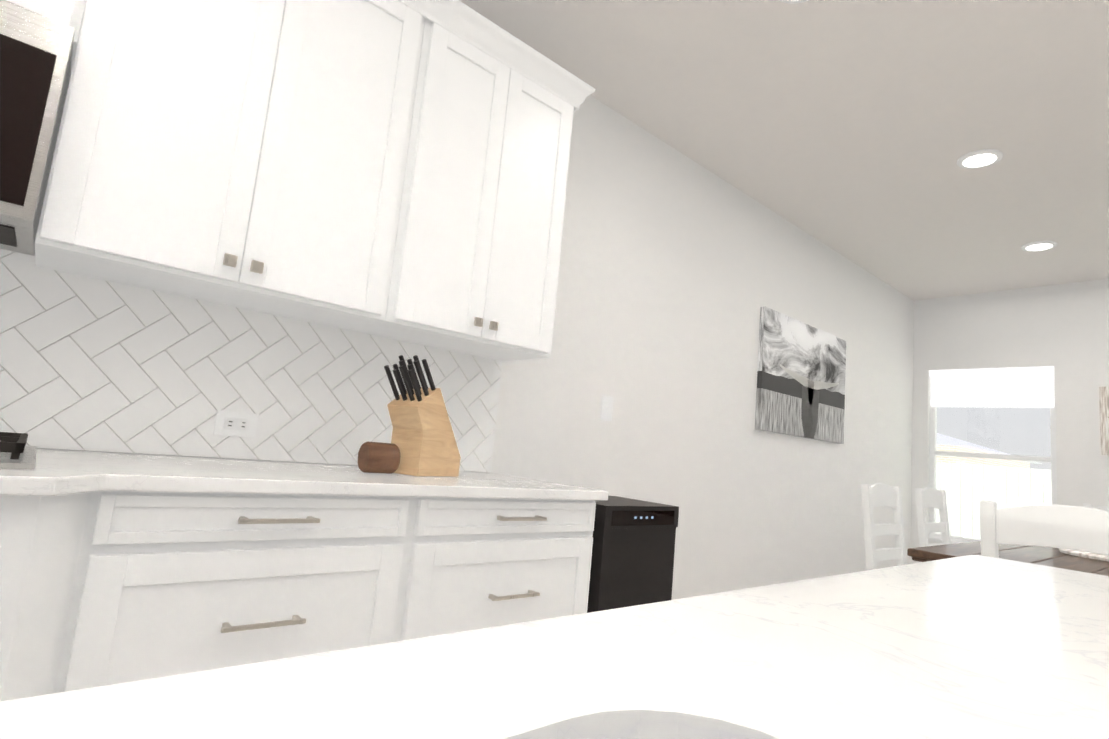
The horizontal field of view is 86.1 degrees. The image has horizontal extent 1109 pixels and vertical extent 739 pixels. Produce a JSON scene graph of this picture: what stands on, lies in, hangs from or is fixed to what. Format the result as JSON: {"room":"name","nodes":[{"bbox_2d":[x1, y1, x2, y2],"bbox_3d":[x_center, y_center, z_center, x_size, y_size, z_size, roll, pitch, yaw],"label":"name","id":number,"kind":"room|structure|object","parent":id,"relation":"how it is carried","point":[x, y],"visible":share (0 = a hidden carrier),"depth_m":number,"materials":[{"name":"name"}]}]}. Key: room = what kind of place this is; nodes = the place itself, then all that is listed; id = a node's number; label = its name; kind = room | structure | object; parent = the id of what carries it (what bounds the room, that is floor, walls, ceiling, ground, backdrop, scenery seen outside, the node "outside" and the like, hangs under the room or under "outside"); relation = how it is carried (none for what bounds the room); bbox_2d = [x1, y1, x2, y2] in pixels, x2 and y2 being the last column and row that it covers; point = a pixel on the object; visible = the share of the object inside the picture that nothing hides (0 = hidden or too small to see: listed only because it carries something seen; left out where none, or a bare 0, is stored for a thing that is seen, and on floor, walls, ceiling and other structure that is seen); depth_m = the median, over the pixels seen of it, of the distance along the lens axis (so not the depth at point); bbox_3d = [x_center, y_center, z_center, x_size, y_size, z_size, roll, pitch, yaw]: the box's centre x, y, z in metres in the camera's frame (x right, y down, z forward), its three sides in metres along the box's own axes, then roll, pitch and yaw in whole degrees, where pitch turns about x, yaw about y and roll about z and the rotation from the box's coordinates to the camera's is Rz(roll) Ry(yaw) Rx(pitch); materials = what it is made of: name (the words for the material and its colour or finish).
{"room":"kitchen","nodes":[
{"label":"kitchen","id":0,"kind":"room"},
{"bbox_2d":[9,95,913,599],"bbox_3d":[-0.686,-0.116,2.170,10.830,2.745,0.150,12,-10,-40],"label":"wall","id":1,"kind":"structure","parent":0,"point":[677,269],"depth_m":3.37,"materials":[{"name":"paint"}]},
{"bbox_2d":[600,396,612,420],"bbox_3d":[0.255,0.187,2.857,0.073,0.115,0.015,12,-10,-40],"label":"light switch","id":2,"kind":"object","parent":1,"relation":"attached to","point":[606,407],"visible":1,"depth_m":2.86,"materials":[{"name":"white plastic"}]},
{"bbox_2d":[755,306,845,443],"bbox_3d":[1.755,0.079,4.151,1.200,0.790,0.034,12,-10,-40],"label":"framed picture","id":3,"kind":"object","parent":1,"relation":"attached to","point":[801,374],"visible":1,"depth_m":4.06,"materials":[{"name":"fabric"}]},
{"bbox_2d":[459,0,1108,300],"bbox_3d":[1.653,-1.633,-0.194,10.830,0.060,6.900,12,-10,-40],"label":"ceiling","id":4,"kind":"structure","parent":0,"point":[853,131],"depth_m":2.81,"materials":[{"name":"paint"}]},
{"bbox_2d":[780,0,808,2],"bbox_3d":[0.870,-1.365,2.095,0.196,0.012,0.196,12,-10,-40],"label":"recessed light","id":5,"kind":"object","parent":4,"relation":"in","point":[793,1],"visible":1,"depth_m":2.18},
{"bbox_2d":[957,149,1002,168],"bbox_3d":[2.233,-1.102,3.117,0.196,0.012,0.196,12,-10,-40],"label":"recessed light","id":6,"kind":"object","parent":4,"relation":"in","point":[980,158],"visible":1,"depth_m":3.10,"materials":[{"name":"white plastic"}]},
{"bbox_2d":[1021,241,1056,250],"bbox_3d":[3.384,-0.858,4.142,0.196,0.012,0.196,12,-10,-40],"label":"recessed light","id":7,"kind":"object","parent":4,"relation":"in","point":[1039,246],"visible":1,"depth_m":4.12,"materials":[{"name":"white plastic"}]},
{"bbox_2d":[911,279,1108,563],"bbox_3d":[5.530,0.581,3.054,0.150,2.745,6.600,12,-10,-40],"label":"wall","id":8,"kind":"structure","parent":0,"point":[1063,329],"depth_m":4.90,"materials":[{"name":"paint"}]},
{"bbox_2d":[928,374,1056,543],"bbox_3d":[3.720,0.750,5.078,0.112,1.530,0.900,12,-10,-40],"label":"window","id":9,"kind":"structure","parent":8,"relation":"in","point":[934,536],"depth_m":5.13,"materials":[{"name":"clear glass"}]},
{"bbox_2d":[929,366,1053,407],"bbox_3d":[3.768,0.160,5.151,0.050,0.333,0.892,12,-10,-40],"label":"blind","id":10,"kind":"object","parent":9,"relation":"attached to","point":[1015,387],"visible":0.91,"depth_m":5.12,"materials":[{"name":"white fabric"}]},
{"bbox_2d":[1099,387,1108,454],"bbox_3d":[4.322,0.382,4.361,0.038,0.520,0.460,12,-10,-40],"label":"sign","id":11,"kind":"object","parent":8,"relation":"attached to","point":[1104,411],"visible":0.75,"depth_m":4.51,"materials":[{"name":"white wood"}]},
{"bbox_3d":[1.394,1.135,-0.562,10.830,0.060,6.900,12,-10,-40],"label":"floor","id":12,"kind":"structure","parent":0,"visible":0},
{"bbox_2d":[0,0,608,701],"bbox_3d":[-1.468,-0.217,0.882,4.072,2.462,0.774,12,-10,-40],"label":"kitchen cabinets","id":13,"kind":"object","parent":12,"relation":"on","point":[274,234],"visible":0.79,"depth_m":1.57,"materials":[{"name":"white wood"}]},
{"bbox_2d":[0,370,36,469],"bbox_3d":[-1.420,0.093,0.946,0.910,0.045,0.530,12,-10,-40],"label":"cooktop","id":14,"kind":"object","parent":13,"relation":"in","point":[14,455],"depth_m":1.09,"materials":[{"name":"black metal"}]},
{"bbox_2d":[0,0,74,255],"bbox_3d":[-1.462,-0.569,1.144,0.763,0.438,0.391,12,-10,-40],"label":"microwave","id":15,"kind":"object","parent":13,"relation":"in","point":[37,51],"depth_m":1.22,"materials":[{"name":"silver metal"}]},
{"bbox_2d":[358,442,399,473],"bbox_3d":[-0.520,0.262,1.758,0.097,0.090,0.090,12,-10,-40],"label":"salt","id":16,"kind":"object","parent":13,"relation":"on","point":[376,457],"visible":0.98,"depth_m":1.73,"materials":[{"name":"brown wood"}]},
{"bbox_2d":[384,355,460,476],"bbox_3d":[-0.420,0.148,1.879,0.125,0.366,0.283,1,-9,29],"label":"knife block","id":17,"kind":"object","parent":13,"relation":"on","point":[423,439],"visible":0.98,"depth_m":1.82,"materials":[{"name":"brown wood"}]},
{"bbox_2d":[0,555,1108,738],"bbox_3d":[0.138,0.375,-0.208,2.514,1.303,1.100,12,-10,-40],"label":"kitchen island","id":18,"kind":"object","parent":12,"relation":"on","point":[973,647],"visible":1,"depth_m":0.32,"materials":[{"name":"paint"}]},
{"bbox_2d":[587,496,678,612],"bbox_3d":[0.170,0.913,2.149,0.391,0.864,0.332,12,-10,-40],"label":"dishwasher","id":19,"kind":"object","parent":12,"relation":"on","point":[632,558],"visible":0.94,"depth_m":2.04,"materials":[{"name":"black plastic"}]},
{"bbox_3d":[3.102,1.643,2.317,3.050,0.008,2.550,12,-10,-40],"label":"rug","id":20,"kind":"object","parent":12,"relation":"on","visible":0},
{"bbox_2d":[861,483,906,569],"bbox_3d":[1.936,1.122,3.065,0.460,1.001,0.516,12,-10,-40],"label":"chair","id":21,"kind":"object","parent":20,"relation":"on","point":[877,494],"visible":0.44,"depth_m":3.26,"materials":[{"name":"white wood"}]},
{"bbox_2d":[915,487,949,546],"bbox_3d":[2.536,1.246,3.579,0.460,1.001,0.516,12,-10,-40],"label":"chair","id":22,"kind":"object","parent":20,"relation":"on","point":[926,497],"visible":0.27,"depth_m":3.79,"materials":[{"name":"white wood"}]},
{"bbox_2d":[907,541,1108,575],"bbox_3d":[2.492,1.229,2.584,2.110,0.766,1.040,12,-10,-40],"label":"dining table","id":23,"kind":"object","parent":20,"relation":"on","point":[1048,556],"visible":0.08,"depth_m":2.41,"materials":[{"name":"brown wood"}]},
{"bbox_2d":[1059,548,1108,561],"bbox_3d":[2.540,0.781,2.676,0.410,0.150,0.410,12,-10,-40],"label":"centerpiece","id":24,"kind":"object","parent":23,"relation":"on","point":[1088,555],"visible":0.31,"depth_m":2.64,"materials":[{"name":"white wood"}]},
{"bbox_2d":[980,500,1108,557],"bbox_3d":[1.629,0.923,1.786,0.516,1.001,0.460,12,-10,-40],"label":"chair","id":25,"kind":"object","parent":20,"relation":"on","point":[1083,529],"visible":0.23,"depth_m":1.73,"materials":[{"name":"white wood"}]},
{"bbox_2d":[1083,503,1108,510],"bbox_3d":[3.381,1.312,3.484,0.516,1.001,0.460,12,-10,-40],"label":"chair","id":26,"kind":"object","parent":20,"relation":"on","point":[1105,508],"visible":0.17,"depth_m":3.81,"materials":[{"name":"white wood"}]},
{"label":"outside","id":27,"kind":"structure","parent":0,"visible":0},
{"bbox_3d":[29.755,7.187,21.467,61.920,0.100,70.000,12,-10,-40],"label":"ground","id":28,"kind":"structure","parent":27,"visible":0},
{"bbox_2d":[936,433,1041,467],"bbox_3d":[12.621,3.873,26.651,10.800,4.650,12.800,12,-10,-40],"label":"house","id":29,"kind":"structure","parent":28,"relation":"on","point":[957,447],"depth_m":18.93,"materials":[{"name":"white"}]},
{"bbox_2d":[936,461,1051,539],"bbox_3d":[10.027,2.113,4.622,0.150,1.860,70.000,12,-10,-40],"label":"fence","id":30,"kind":"object","parent":28,"relation":"on","point":[987,490],"depth_m":8.89,"materials":[{"name":"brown wood"}]}
]}

